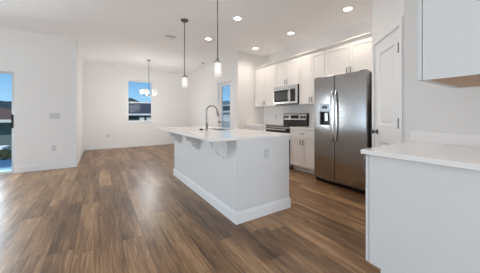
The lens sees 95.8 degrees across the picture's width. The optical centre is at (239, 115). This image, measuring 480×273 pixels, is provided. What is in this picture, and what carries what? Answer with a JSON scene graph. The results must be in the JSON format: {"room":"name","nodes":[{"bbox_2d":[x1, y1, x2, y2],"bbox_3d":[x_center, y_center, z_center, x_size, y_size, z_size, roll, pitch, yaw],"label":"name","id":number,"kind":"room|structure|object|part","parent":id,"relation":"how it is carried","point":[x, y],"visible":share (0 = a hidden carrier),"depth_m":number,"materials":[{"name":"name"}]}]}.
{"room":"kitchen","nodes":[
{"label":"kitchen","id":0,"kind":"room"},
{"bbox_2d":[0,27,76,166],"bbox_3d":[-5.629,-0.290,3.683,4.570,2.880,0.150,0,0,-33],"label":"wall","id":1,"kind":"structure","parent":0,"point":[44,66],"depth_m":4.56,"materials":[{"name":"paint"}]},
{"bbox_2d":[0,71,13,173],"bbox_3d":[-5.326,0.140,3.868,1.880,2.020,0.150,0,0,-33],"label":"door","id":2,"kind":"structure","parent":1,"relation":"in","point":[1,72],"depth_m":4.34,"materials":[{"name":"plastic"}]},
{"bbox_3d":[-4.536,0.115,4.322,0.026,0.270,0.050,0,0,-33],"label":"handle","id":3,"kind":"part","parent":2,"relation":"part of","materials":[{"name":"black plastic"}]},
{"bbox_2d":[14,161,75,172],"bbox_3d":[-5.584,1.084,3.614,4.570,0.132,0.015,0,0,-33],"label":"baseboard","id":4,"kind":"structure","parent":1,"relation":"attached to","point":[39,167],"depth_m":4.56,"materials":[{"name":"paint"}]},
{"bbox_2d":[49,113,59,118],"bbox_3d":[-3.979,0.010,4.658,0.170,0.116,0.012,0,0,-33],"label":"light switch","id":5,"kind":"object","parent":1,"relation":"attached to","point":[51,115],"visible":1,"depth_m":4.66,"materials":[{"name":"plastic"}]},
{"bbox_2d":[77,43,83,158],"bbox_3d":[-4.527,-0.290,6.044,0.150,2.880,2.610,0,0,-33],"label":"wall","id":6,"kind":"structure","parent":0,"point":[80,65],"depth_m":5.99,"materials":[{"name":"paint"}]},
{"bbox_2d":[76,147,83,166],"bbox_3d":[-4.409,1.084,6.014,0.015,0.132,2.760,0,0,-33],"label":"baseboard","id":7,"kind":"structure","parent":6,"relation":"attached to","point":[82,151],"depth_m":5.48,"materials":[{"name":"paint"}]},
{"bbox_2d":[0,98,229,108],"bbox_3d":[-8.228,-1.702,47.119,138.475,8.504,87.998,0,0,-33],"label":"hills","id":8,"kind":"structure","parent":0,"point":[3,104],"depth_m":68.14,"materials":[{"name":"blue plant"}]},
{"bbox_2d":[84,63,187,145],"bbox_3d":[-3.719,-0.290,8.215,3.870,2.880,0.150,0,0,-33],"label":"wall","id":9,"kind":"structure","parent":0,"point":[105,87],"depth_m":7.80,"materials":[{"name":"paint"}]},
{"bbox_2d":[84,141,173,149],"bbox_3d":[-3.674,1.084,8.146,3.570,0.132,0.015,0,0,-33],"label":"baseboard","id":10,"kind":"structure","parent":9,"relation":"attached to","point":[160,142],"depth_m":7.85,"materials":[{"name":"paint"}]},
{"bbox_2d":[126,79,152,122],"bbox_3d":[-3.756,-0.524,8.161,0.960,1.582,0.160,0,0,-33],"label":"window","id":11,"kind":"structure","parent":9,"relation":"in","point":[128,80],"depth_m":8.19,"materials":[{"name":"paint"}]},
{"bbox_3d":[-3.787,-0.878,8.209,0.840,0.815,0.025,0,0,-33],"label":"sash","id":12,"kind":"part","parent":11,"relation":"part of","materials":[{"name":"glass"}]},
{"bbox_3d":[-3.771,-0.146,8.184,0.840,0.721,0.025,0,0,-33],"label":"sash","id":13,"kind":"part","parent":11,"relation":"part of","materials":[{"name":"glass"}]},
{"bbox_2d":[0,0,371,73],"bbox_3d":[-1.853,-1.790,1.980,9.350,0.120,12.640,0,0,-33],"label":"ceiling","id":14,"kind":"structure","parent":0,"point":[116,33],"depth_m":4.13,"materials":[{"name":"paint"}]},
{"bbox_2d":[139,59,156,95],"bbox_3d":[-2.854,-1.160,6.777,0.531,1.140,0.514,0,0,-33],"label":"chandelier","id":15,"kind":"object","parent":14,"relation":"hanging from","point":[146,91],"visible":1,"depth_m":6.66,"materials":[{"name":"white glass"}]},
{"bbox_2d":[164,34,176,38],"bbox_3d":[-1.521,-1.725,4.747,0.230,0.010,0.150,0,0,-33],"label":"ceiling vent","id":16,"kind":"object","parent":14,"relation":"in","point":[166,35],"visible":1,"depth_m":4.74,"materials":[{"name":"metal"}]},
{"bbox_2d":[181,18,187,87],"bbox_3d":[-1.007,-1.120,3.937,0.136,1.220,0.136,0,0,-33],"label":"pendant light","id":17,"kind":"object","parent":14,"relation":"hanging from","point":[184,80],"visible":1,"depth_m":3.93,"materials":[{"name":"white glass"}]},
{"bbox_3d":[-1.007,-1.225,3.937,0.014,0.950,0.014,0,0,-10],"label":"rod","id":18,"kind":"part","parent":17,"relation":"part of","materials":[{"name":"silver metal"}]},
{"bbox_3d":[-1.007,-0.603,3.937,0.112,0.185,0.112,0,0,-33],"label":"lamp shade","id":19,"kind":"part","parent":17,"relation":"part of","materials":[{"name":"white glass"}]},
{"bbox_2d":[213,0,221,76],"bbox_3d":[-0.293,-1.120,2.838,0.136,1.220,0.136,0,0,-33],"label":"pendant light","id":20,"kind":"object","parent":14,"relation":"hanging from","point":[217,65],"visible":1,"depth_m":2.81,"materials":[{"name":"white glass"}]},
{"bbox_3d":[-0.293,-1.225,2.838,0.014,0.950,0.014,0,0,-10],"label":"rod","id":21,"kind":"part","parent":20,"relation":"part of","materials":[{"name":"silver metal"}]},
{"bbox_3d":[-0.293,-0.603,2.838,0.112,0.185,0.112,0,0,-33],"label":"lamp shade","id":22,"kind":"part","parent":20,"relation":"part of","materials":[{"name":"white glass"}]},
{"bbox_2d":[232,16,242,20],"bbox_3d":[-0.043,-1.726,3.859,0.188,0.008,0.188,0,0,-33],"label":"recessed light","id":23,"kind":"object","parent":14,"relation":"in","point":[236,18],"visible":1,"depth_m":3.86,"materials":[{"name":"paint"}]},
{"bbox_2d":[341,6,353,11],"bbox_3d":[1.745,-1.726,3.518,0.188,0.008,0.188,0,0,-33],"label":"recessed light","id":24,"kind":"object","parent":14,"relation":"in","point":[347,8],"visible":1,"depth_m":3.50,"materials":[{"name":"paint"}]},
{"bbox_2d":[0,144,380,272],"bbox_3d":[-1.853,1.210,1.980,9.350,0.120,12.640,0,0,-33],"label":"floor","id":25,"kind":"structure","parent":0,"point":[125,209],"depth_m":2.27,"materials":[{"name":"brown wood"}]},
{"bbox_2d":[169,132,290,224],"bbox_3d":[-0.399,0.704,3.417,1.059,0.892,2.301,0,0,-33],"label":"kitchen island","id":26,"kind":"object","parent":25,"relation":"on","point":[245,180],"visible":0.77,"depth_m":2.55,"materials":[{"name":"paint"}]},
{"bbox_2d":[158,126,290,141],"bbox_3d":[-0.446,0.243,3.392,1.097,0.030,2.325,0,0,-33],"label":"island countertop","id":27,"kind":"structure","parent":26,"relation":"on","point":[230,134],"depth_m":2.75,"materials":[{"name":"stone"}]},
{"bbox_2d":[205,105,218,129],"bbox_3d":[-0.441,0.029,3.474,0.242,0.397,0.109,0,0,-19],"label":"kitchen faucet","id":28,"kind":"object","parent":27,"relation":"on","point":[217,112],"visible":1,"depth_m":3.46,"materials":[{"name":"silver metal"}]},
{"bbox_3d":[-0.457,0.025,3.495,0.191,0.387,0.025,0,0,-19],"label":"spout","id":29,"kind":"part","parent":28,"relation":"part of","materials":[{"name":"silver metal"}]},
{"bbox_3d":[-0.328,1.087,3.463,0.806,0.125,2.301,0,0,-33],"label":"baseboard","id":30,"kind":"part","parent":26,"relation":"part of","materials":[{"name":"paint"}]},
{"bbox_3d":[-0.327,0.281,3.458,0.794,0.047,2.283,0,0,-33],"label":"trim","id":31,"kind":"part","parent":26,"relation":"part of","materials":[{"name":"paint"}]},
{"bbox_2d":[264,148,268,158],"bbox_3d":[0.312,0.440,2.521,0.072,0.116,0.006,0,0,-33],"label":"outlet plate","id":32,"kind":"object","parent":26,"relation":"attached to","point":[266,150],"depth_m":2.51,"materials":[{"name":"plastic"}]},
{"bbox_2d":[247,126,265,130],"bbox_3d":[0.664,0.712,5.806,0.650,0.876,0.843,0,0,-33],"label":"base cabinet","id":33,"kind":"object","parent":25,"relation":"on","point":[259,128],"visible":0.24,"depth_m":5.63,"materials":[{"name":"paint"}]},
{"bbox_2d":[246,120,282,126],"bbox_3d":[0.665,0.208,5.819,0.645,0.130,0.864,0,0,-33],"label":"countertop","id":34,"kind":"structure","parent":33,"relation":"on","point":[263,123],"depth_m":6.02,"materials":[{"name":"stone"}]},
{"bbox_2d":[265,113,308,168],"bbox_3d":[1.079,0.550,5.109,0.714,1.200,0.762,0,0,-33],"label":"electric range","id":35,"kind":"object","parent":25,"relation":"on","point":[293,119],"visible":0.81,"depth_m":5.05,"materials":[{"name":"metal"}]},
{"bbox_3d":[0.847,0.569,4.958,0.038,0.562,0.750,0,0,-33],"label":"oven door","id":36,"kind":"part","parent":35,"relation":"part of","materials":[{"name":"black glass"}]},
{"bbox_3d":[0.849,0.268,4.959,0.034,0.035,0.756,0,0,-33],"label":"panel","id":37,"kind":"part","parent":35,"relation":"part of","materials":[{"name":"metal"}]},
{"bbox_2d":[266,124,306,126],"bbox_3d":[1.087,0.238,5.114,0.605,0.021,0.762,0,0,-33],"label":"cooktop","id":38,"kind":"object","parent":35,"relation":"in","point":[280,125],"depth_m":4.95,"materials":[{"name":"glass"}]},
{"bbox_3d":[1.322,0.036,5.266,0.025,0.137,0.722,0,0,-33],"label":"control panel","id":39,"kind":"part","parent":35,"relation":"part of","materials":[{"name":"metal"}]},
{"bbox_2d":[290,128,313,173],"bbox_3d":[1.496,0.712,4.525,0.650,0.876,0.658,0,0,-33],"label":"base cabinet","id":40,"kind":"object","parent":25,"relation":"on","point":[301,140],"visible":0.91,"depth_m":4.38,"materials":[{"name":"paint"}]},
{"bbox_3d":[1.169,0.745,4.509,0.020,0.582,0.324,0,0,-33],"label":"cabinet door","id":41,"kind":"part","parent":40,"relation":"part of","materials":[{"name":"paint"}]},
{"bbox_2d":[290,122,313,129],"bbox_3d":[1.506,0.208,4.526,0.645,0.130,0.661,0,0,-33],"label":"countertop","id":42,"kind":"structure","parent":40,"relation":"on","point":[311,124],"depth_m":4.47,"materials":[{"name":"stone"}]},
{"bbox_3d":[1.259,0.366,4.371,0.020,0.160,0.654,0,0,-33],"label":"drawer","id":43,"kind":"part","parent":40,"relation":"part of","materials":[{"name":"paint"}]},
{"bbox_3d":[1.349,0.745,4.232,0.020,0.582,0.324,0,0,-33],"label":"cabinet door","id":44,"kind":"part","parent":40,"relation":"part of","materials":[{"name":"paint"}]},
{"bbox_2d":[314,69,371,193],"bbox_3d":[1.872,0.241,3.674,0.898,1.818,0.910,0,0,-33],"label":"refrigerator","id":45,"kind":"object","parent":25,"relation":"on","point":[342,102],"visible":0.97,"depth_m":3.39,"materials":[{"name":"grey metal"}]},
{"bbox_3d":[1.450,0.212,3.704,0.094,1.725,0.401,0,0,-33],"label":"freezer door","id":46,"kind":"part","parent":45,"relation":"part of","materials":[{"name":"metal"}]},
{"bbox_3d":[1.482,0.022,3.519,0.076,0.865,0.032,0,0,-33],"label":"door handle","id":47,"kind":"part","parent":45,"relation":"part of","materials":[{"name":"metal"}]},
{"bbox_3d":[1.517,0.022,3.465,0.076,0.865,0.032,0,0,-33],"label":"door handle","id":48,"kind":"part","parent":45,"relation":"part of","materials":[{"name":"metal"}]},
{"bbox_3d":[1.700,0.212,3.319,0.094,1.725,0.501,0,0,-33],"label":"fridge door","id":49,"kind":"part","parent":45,"relation":"part of","materials":[{"name":"metal"}]},
{"bbox_2d":[363,155,479,272],"bbox_3d":[1.248,0.712,1.408,0.426,0.876,0.690,0,0,-33],"label":"base cabinet","id":50,"kind":"object","parent":25,"relation":"on","point":[421,217],"visible":0.93,"depth_m":1.28,"materials":[{"name":"paint"}]},
{"bbox_3d":[0.919,0.361,1.583,0.013,0.143,0.038,0,0,-33],"label":"handle","id":51,"kind":"part","parent":50,"relation":"part of","materials":[{"name":"silver metal"}]},
{"bbox_3d":[1.083,0.661,1.662,0.422,0.750,0.020,0,0,-33],"label":"cabinet door","id":52,"kind":"part","parent":50,"relation":"part of","materials":[{"name":"paint"}]},
{"bbox_2d":[361,131,479,170],"bbox_3d":[1.421,0.208,1.510,0.884,0.130,0.685,0,0,-33],"label":"countertop","id":53,"kind":"structure","parent":50,"relation":"on","point":[459,150],"depth_m":1.55,"materials":[{"name":"stone"}]},
{"bbox_2d":[188,53,234,127],"bbox_3d":[-1.100,-0.290,7.597,0.150,2.880,3.740,0,0,-33],"label":"wall","id":54,"kind":"structure","parent":0,"point":[202,86],"depth_m":7.63,"materials":[{"name":"paint"}]},
{"bbox_2d":[218,80,231,127],"bbox_3d":[-0.397,0.080,6.473,0.175,2.180,0.890,0,0,-33],"label":"door","id":55,"kind":"structure","parent":54,"relation":"in","point":[220,85],"depth_m":6.70,"materials":[{"name":"paint"}]},
{"bbox_2d":[217,77,233,127],"bbox_3d":[-0.447,0.042,6.441,0.014,2.217,1.004,0,0,-33],"label":"trim","id":56,"kind":"structure","parent":54,"relation":"attached to","point":[232,78],"depth_m":6.06,"materials":[{"name":"paint"}]},
{"bbox_2d":[235,52,263,128],"bbox_3d":[0.341,-0.290,6.213,1.060,2.880,0.150,0,0,-33],"label":"wall","id":57,"kind":"structure","parent":0,"point":[245,63],"depth_m":6.00,"materials":[{"name":"paint"}]},
{"bbox_2d":[264,18,371,121],"bbox_3d":[2.111,-0.290,4.322,0.150,2.880,4.950,0,0,-33],"label":"wall","id":58,"kind":"structure","parent":0,"point":[363,27],"depth_m":5.03,"materials":[{"name":"paint"}]},
{"bbox_2d":[254,62,284,106],"bbox_3d":[0.781,-0.795,5.882,0.382,1.100,0.845,0,0,-33],"label":"upper cabinet","id":59,"kind":"object","parent":58,"relation":"attached to","point":[264,74],"visible":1,"depth_m":5.76,"materials":[{"name":"paint"}]},
{"bbox_3d":[0.546,-0.760,5.981,0.020,1.022,0.416,0,0,-33],"label":"cabinet door","id":60,"kind":"part","parent":59,"relation":"part of","materials":[{"name":"paint"}]},
{"bbox_3d":[0.660,-1.310,5.803,0.092,0.070,0.845,0,0,-33],"label":"crown molding","id":61,"kind":"part","parent":59,"relation":"part of","materials":[{"name":"paint"}]},
{"bbox_3d":[0.777,-0.760,5.627,0.020,1.022,0.416,0,0,-33],"label":"cabinet door","id":62,"kind":"part","parent":59,"relation":"part of","materials":[{"name":"paint"}]},
{"bbox_2d":[274,54,298,86],"bbox_3d":[1.223,-1.022,5.203,0.382,0.645,0.765,0,0,-33],"label":"upper cabinet","id":63,"kind":"object","parent":58,"relation":"attached to","point":[286,69],"visible":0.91,"depth_m":5.09,"materials":[{"name":"paint"}]},
{"bbox_3d":[0.999,-0.988,5.285,0.020,0.567,0.376,0,0,-33],"label":"cabinet door","id":64,"kind":"part","parent":63,"relation":"part of","materials":[{"name":"paint"}]},
{"bbox_2d":[274,84,298,104],"bbox_3d":[1.190,-0.482,5.181,0.450,0.426,0.762,0,0,-33],"label":"microwave","id":65,"kind":"object","parent":63,"relation":"attached to","point":[289,94],"visible":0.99,"depth_m":5.03,"materials":[{"name":"silver plastic"}]},
{"bbox_3d":[1.051,-0.662,5.091,0.018,0.065,0.762,0,0,-33],"label":"vent panel","id":66,"kind":"part","parent":65,"relation":"part of","materials":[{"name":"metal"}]},
{"bbox_3d":[1.101,-1.310,5.124,0.092,0.070,0.765,0,0,-33],"label":"crown molding","id":67,"kind":"part","parent":63,"relation":"part of","materials":[{"name":"paint"}]},
{"bbox_3d":[1.207,-0.988,4.965,0.020,0.567,0.376,0,0,-33],"label":"cabinet door","id":68,"kind":"part","parent":63,"relation":"part of","materials":[{"name":"paint"}]},
{"bbox_2d":[298,47,324,104],"bbox_3d":[1.609,-0.795,4.607,0.382,1.100,0.645,0,0,-33],"label":"upper cabinet","id":69,"kind":"object","parent":58,"relation":"attached to","point":[312,62],"visible":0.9,"depth_m":4.56,"materials":[{"name":"paint"}]},
{"bbox_3d":[1.402,-0.760,4.665,0.020,1.022,0.316,0,0,-33],"label":"cabinet door","id":70,"kind":"part","parent":69,"relation":"part of","materials":[{"name":"paint"}]},
{"bbox_3d":[1.488,-1.310,4.528,0.092,0.070,0.645,0,0,-33],"label":"crown molding","id":71,"kind":"part","parent":69,"relation":"part of","materials":[{"name":"paint"}]},
{"bbox_3d":[1.577,-0.760,4.394,0.020,1.022,0.316,0,0,-33],"label":"cabinet door","id":72,"kind":"part","parent":69,"relation":"part of","materials":[{"name":"paint"}]},
{"bbox_2d":[324,32,371,76],"bbox_3d":[2.057,-1.028,3.917,0.382,0.635,0.990,0,0,-33],"label":"upper cabinet","id":73,"kind":"object","parent":58,"relation":"attached to","point":[354,54],"visible":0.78,"depth_m":3.83,"materials":[{"name":"paint"}]},
{"bbox_3d":[1.803,-0.993,4.047,0.020,0.557,0.489,0,0,-33],"label":"cabinet door","id":74,"kind":"part","parent":73,"relation":"part of","materials":[{"name":"paint"}]},
{"bbox_3d":[1.936,-1.310,3.838,0.092,0.070,0.990,0,0,-33],"label":"crown molding","id":75,"kind":"part","parent":73,"relation":"part of","materials":[{"name":"paint"}]},
{"bbox_3d":[2.072,-0.993,3.632,0.020,0.557,0.489,0,0,-33],"label":"cabinet door","id":76,"kind":"part","parent":73,"relation":"part of","materials":[{"name":"paint"}]},
{"bbox_2d":[372,0,404,142],"bbox_3d":[1.702,-0.290,2.459,0.090,2.880,0.785,0,0,12],"label":"wall","id":77,"kind":"structure","parent":0,"point":[385,13],"depth_m":2.40,"materials":[{"name":"paint"}]},
{"bbox_2d":[371,27,398,146],"bbox_3d":[1.667,0.138,2.459,0.157,2.065,0.630,0,0,12],"label":"door","id":78,"kind":"structure","parent":77,"relation":"in","point":[386,131],"depth_m":2.44,"materials":[{"name":"paint"}]},
{"bbox_3d":[1.699,0.138,2.452,0.092,2.065,0.630,0,0,12],"label":"frame","id":79,"kind":"part","parent":78,"relation":"part of","materials":[{"name":"paint"}]},
{"bbox_2d":[372,17,402,147],"bbox_3d":[1.649,0.098,2.462,0.014,2.105,0.750,0,0,12],"label":"trim","id":80,"kind":"structure","parent":77,"relation":"attached to","point":[399,23],"depth_m":2.14,"materials":[{"name":"paint"}]},
{"bbox_2d":[405,0,479,141],"bbox_3d":[1.821,-0.290,1.799,0.100,2.880,0.735,0,0,-33],"label":"wall","id":81,"kind":"structure","parent":0,"point":[429,107],"depth_m":1.93,"materials":[{"name":"paint"}]},
{"bbox_2d":[410,131,479,146],"bbox_3d":[1.441,0.193,1.523,0.836,0.100,0.685,0,0,-33],"label":"backsplash","id":82,"kind":"structure","parent":81,"relation":"attached to","point":[461,139],"depth_m":1.82,"materials":[{"name":"stone"}]},
{"bbox_3d":[2.328,-0.290,1.602,2.450,2.880,0.150,0,0,-33],"label":"wall","id":83,"kind":"structure","parent":0,"visible":0},
{"bbox_2d":[418,0,479,87],"bbox_3d":[1.445,-0.776,1.356,0.700,1.137,0.398,0,0,-33],"label":"upper cabinet","id":84,"kind":"object","parent":83,"relation":"attached to","point":[448,30],"visible":1,"depth_m":1.20,"materials":[{"name":"white wood"}]},
{"bbox_3d":[1.216,-0.742,1.387,0.344,1.059,0.020,0,0,-33],"label":"cabinet door","id":85,"kind":"part","parent":84,"relation":"part of","materials":[{"name":"paint"}]},
{"label":"outside","id":86,"kind":"structure","parent":0,"visible":0},
{"bbox_3d":[-9.205,2.550,41.716,150.000,0.200,160.000,0,0,-33],"label":"lawn","id":87,"kind":"structure","parent":86,"visible":0},
{"bbox_2d":[0,145,9,149],"bbox_3d":[-7.642,1.710,6.663,0.660,1.480,0.660,0,0,-33],"label":"storage box","id":88,"kind":"object","parent":87,"relation":"on","point":[3,146],"visible":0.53,"depth_m":6.79,"materials":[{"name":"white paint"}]},
{"bbox_2d":[0,149,11,159],"bbox_3d":[-7.773,1.744,5.405,5.835,1.659,0.809,0,0,-33],"label":"hedge","id":89,"kind":"object","parent":87,"relation":"on","point":[5,154],"visible":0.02,"depth_m":6.01,"materials":[{"name":"green plant"}]},
{"bbox_2d":[0,159,11,171],"bbox_3d":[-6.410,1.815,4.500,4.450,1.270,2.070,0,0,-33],"label":"patio slab","id":90,"kind":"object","parent":87,"relation":"on","point":[5,165],"depth_m":5.12,"materials":[{"name":"concrete"}]},
{"bbox_2d":[0,107,11,149],"bbox_3d":[-17.445,0.875,11.624,12.300,3.150,8.400,0,0,-33],"label":"house","id":91,"kind":"structure","parent":87,"relation":"on","point":[5,114],"depth_m":10.90,"materials":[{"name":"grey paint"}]},
{"bbox_2d":[128,103,150,120],"bbox_3d":[-7.359,0.625,22.348,13.400,3.650,8.900,0,0,-33],"label":"house","id":92,"kind":"structure","parent":87,"relation":"on","point":[142,111],"depth_m":17.35,"materials":[{"name":"paint"}]},
{"bbox_2d":[223,121,229,127],"bbox_3d":[-0.204,1.410,12.983,0.260,2.080,8.060,0,0,-33],"label":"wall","id":93,"kind":"structure","parent":87,"relation":"on","point":[226,124],"depth_m":13.81,"materials":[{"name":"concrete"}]},
{"bbox_2d":[223,107,229,120],"bbox_3d":[2.146,0.600,18.086,6.940,3.700,6.240,0,0,-33],"label":"house","id":94,"kind":"structure","parent":87,"relation":"on","point":[226,111],"depth_m":16.86,"materials":[{"name":"white paint"}]}
]}

